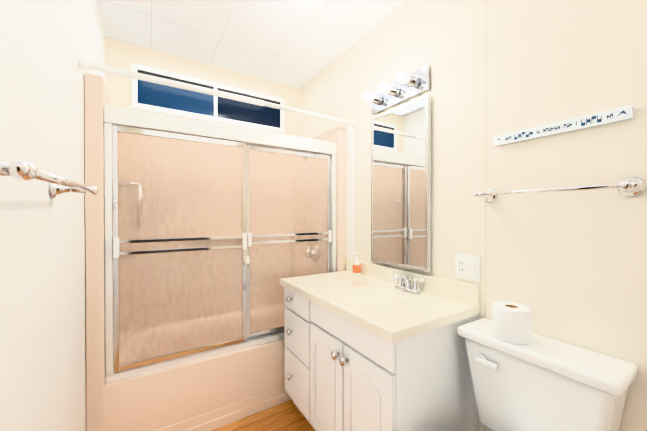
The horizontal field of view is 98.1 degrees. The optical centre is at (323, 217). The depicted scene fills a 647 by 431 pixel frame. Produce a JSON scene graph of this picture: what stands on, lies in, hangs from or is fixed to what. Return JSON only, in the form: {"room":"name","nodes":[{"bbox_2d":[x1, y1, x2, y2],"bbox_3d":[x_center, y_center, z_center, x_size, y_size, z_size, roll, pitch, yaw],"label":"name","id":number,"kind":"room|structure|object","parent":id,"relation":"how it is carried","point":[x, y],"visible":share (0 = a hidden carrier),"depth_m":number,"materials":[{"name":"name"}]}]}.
{"room":"bathroom","nodes":[
{"label":"bathroom","id":0,"kind":"room"},
{"bbox_2d":[0,0,104,430],"bbox_3d":[-0.734,-0.013,0.606,0.100,2.440,3.286,0,1,-32],"label":"wall","id":1,"kind":"structure","parent":0,"point":[45,45],"depth_m":0.80,"materials":[{"name":"white paint"}]},
{"bbox_2d":[0,159,98,198],"bbox_3d":[-0.628,-0.079,0.639,0.112,0.076,0.650,0,1,-32],"label":"towel rail","id":2,"kind":"object","parent":1,"relation":"attached to","point":[23,170],"visible":1,"depth_m":0.47,"materials":[{"name":"silver metal"}]},
{"bbox_2d":[105,37,299,136],"bbox_3d":[-0.893,-0.027,2.383,1.505,2.440,0.100,0,1,-32],"label":"wall","id":3,"kind":"structure","parent":0,"point":[121,55],"depth_m":2.18,"materials":[{"name":"beige paint"}]},
{"bbox_2d":[129,63,285,133],"bbox_3d":[-0.867,-0.943,2.310,1.210,0.327,0.035,0,1,-32],"label":"transom","id":4,"kind":"object","parent":3,"relation":"attached to","point":[159,98],"visible":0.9,"depth_m":2.25,"materials":[{"name":"white"}]},
{"bbox_2d":[96,0,405,88],"bbox_3d":[-0.052,-1.286,1.020,1.705,0.100,3.286,0,1,-32],"label":"ceiling","id":5,"kind":"structure","parent":0,"point":[282,42],"depth_m":1.86,"materials":[{"name":"white paint"}]},
{"bbox_2d":[211,400,314,430],"bbox_3d":[-0.052,1.254,1.040,1.705,0.100,3.286,0,1,-32],"label":"floor","id":6,"kind":"structure","parent":0,"point":[288,416],"depth_m":1.65,"materials":[{"name":"brown wood"}]},
{"bbox_2d":[84,73,345,430],"bbox_3d":[-0.661,0.261,2.012,1.501,1.870,0.774,0,1,-32],"label":"bathtub","id":7,"kind":"object","parent":6,"relation":"on","point":[212,393],"visible":0.42,"depth_m":1.47,"materials":[{"name":"beige plastic"}]},
{"bbox_2d":[104,105,336,382],"bbox_3d":[-0.493,0.125,1.732,1.353,1.344,0.090,0,1,-32],"label":"shower enclosure","id":8,"kind":"object","parent":7,"relation":"on","point":[215,233],"visible":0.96,"depth_m":1.59,"materials":[{"name":"glass"}]},
{"bbox_2d":[280,258,479,430],"bbox_3d":[0.199,0.750,1.515,0.566,0.900,0.973,0,1,-32],"label":"bathroom vanity","id":9,"kind":"object","parent":6,"relation":"on","point":[371,347],"visible":0.96,"depth_m":1.21,"materials":[{"name":"white paint"}]},
{"bbox_2d":[352,252,360,275],"bbox_3d":[0.220,0.308,1.881,0.062,0.157,0.055,0,1,-32],"label":"soap bottle","id":10,"kind":"object","parent":9,"relation":"on","point":[356,267],"visible":1,"depth_m":1.86,"materials":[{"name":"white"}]},
{"bbox_2d":[389,272,423,293],"bbox_3d":[0.419,0.344,1.487,0.139,0.090,0.232,0,1,-32],"label":"faucet","id":11,"kind":"object","parent":9,"relation":"on","point":[408,286],"visible":1,"depth_m":1.48,"materials":[{"name":"silver metal"}]},
{"bbox_2d":[458,318,638,430],"bbox_3d":[0.524,0.822,0.854,0.712,0.767,0.464,0,1,-32],"label":"toilet","id":12,"kind":"object","parent":6,"relation":"on","point":[538,382],"visible":1,"depth_m":0.91,"materials":[{"name":"white ceramic"}]},
{"bbox_2d":[493,301,530,344],"bbox_3d":[0.682,0.379,1.021,0.116,0.115,0.116,0,1,-32],"label":"toilet paper roll","id":13,"kind":"object","parent":12,"relation":"on","point":[511,322],"visible":1,"depth_m":0.98,"materials":[{"name":"white paper"}]},
{"bbox_2d":[300,0,646,430],"bbox_3d":[0.629,-0.020,1.453,0.100,2.440,3.286,0,1,-32],"label":"wall","id":14,"kind":"structure","parent":0,"point":[569,267],"depth_m":1.08,"materials":[{"name":"beige paint"}]},
{"bbox_2d":[78,58,356,126],"bbox_3d":[-0.409,-0.666,1.600,1.502,0.042,0.042,0,1,-32],"label":"shower curtain rod","id":15,"kind":"object","parent":14,"relation":"attached to","point":[84,64],"visible":1,"depth_m":1.43,"materials":[{"name":"white metal"}]},
{"bbox_2d":[346,125,353,258],"bbox_3d":[0.194,0.261,2.047,0.013,1.870,0.081,0,1,-32],"label":"trim","id":16,"kind":"structure","parent":14,"relation":"attached to","point":[349,190],"depth_m":2.03,"materials":[{"name":"white wood"}]},
{"bbox_2d":[363,64,429,114],"bbox_3d":[0.379,-0.735,1.613,0.147,0.132,0.440,0,1,-32],"label":"sconce","id":17,"kind":"object","parent":14,"relation":"attached to","point":[405,86],"visible":1,"depth_m":1.58,"materials":[{"name":"silver metal"}]},
{"bbox_2d":[371,94,430,271],"bbox_3d":[0.434,-0.180,1.639,0.030,0.922,0.440,0,1,-32],"label":"mirror","id":18,"kind":"object","parent":14,"relation":"attached to","point":[401,186],"visible":0.92,"depth_m":1.59,"materials":[{"name":"silver mirror"}]},
{"bbox_2d":[455,253,479,281],"bbox_3d":[0.661,0.228,1.296,0.012,0.118,0.118,0,1,-32],"label":"electrical outlet plate","id":19,"kind":"object","parent":14,"relation":"attached to","point":[467,266],"visible":1,"depth_m":1.29,"materials":[{"name":"white plastic"}]},
{"bbox_2d":[473,177,646,201],"bbox_3d":[0.791,-0.096,1.011,0.090,0.060,0.480,0,1,-32],"label":"towel rail","id":20,"kind":"object","parent":14,"relation":"attached to","point":[632,186],"visible":1,"depth_m":0.88,"materials":[{"name":"silver metal"}]},
{"bbox_2d":[493,105,632,146],"bbox_3d":[0.829,-0.321,1.019,0.016,0.040,0.402,0,1,-32],"label":"sign","id":21,"kind":"object","parent":14,"relation":"attached to","point":[602,118],"visible":1,"depth_m":0.97,"materials":[{"name":"white paint"}]}
]}

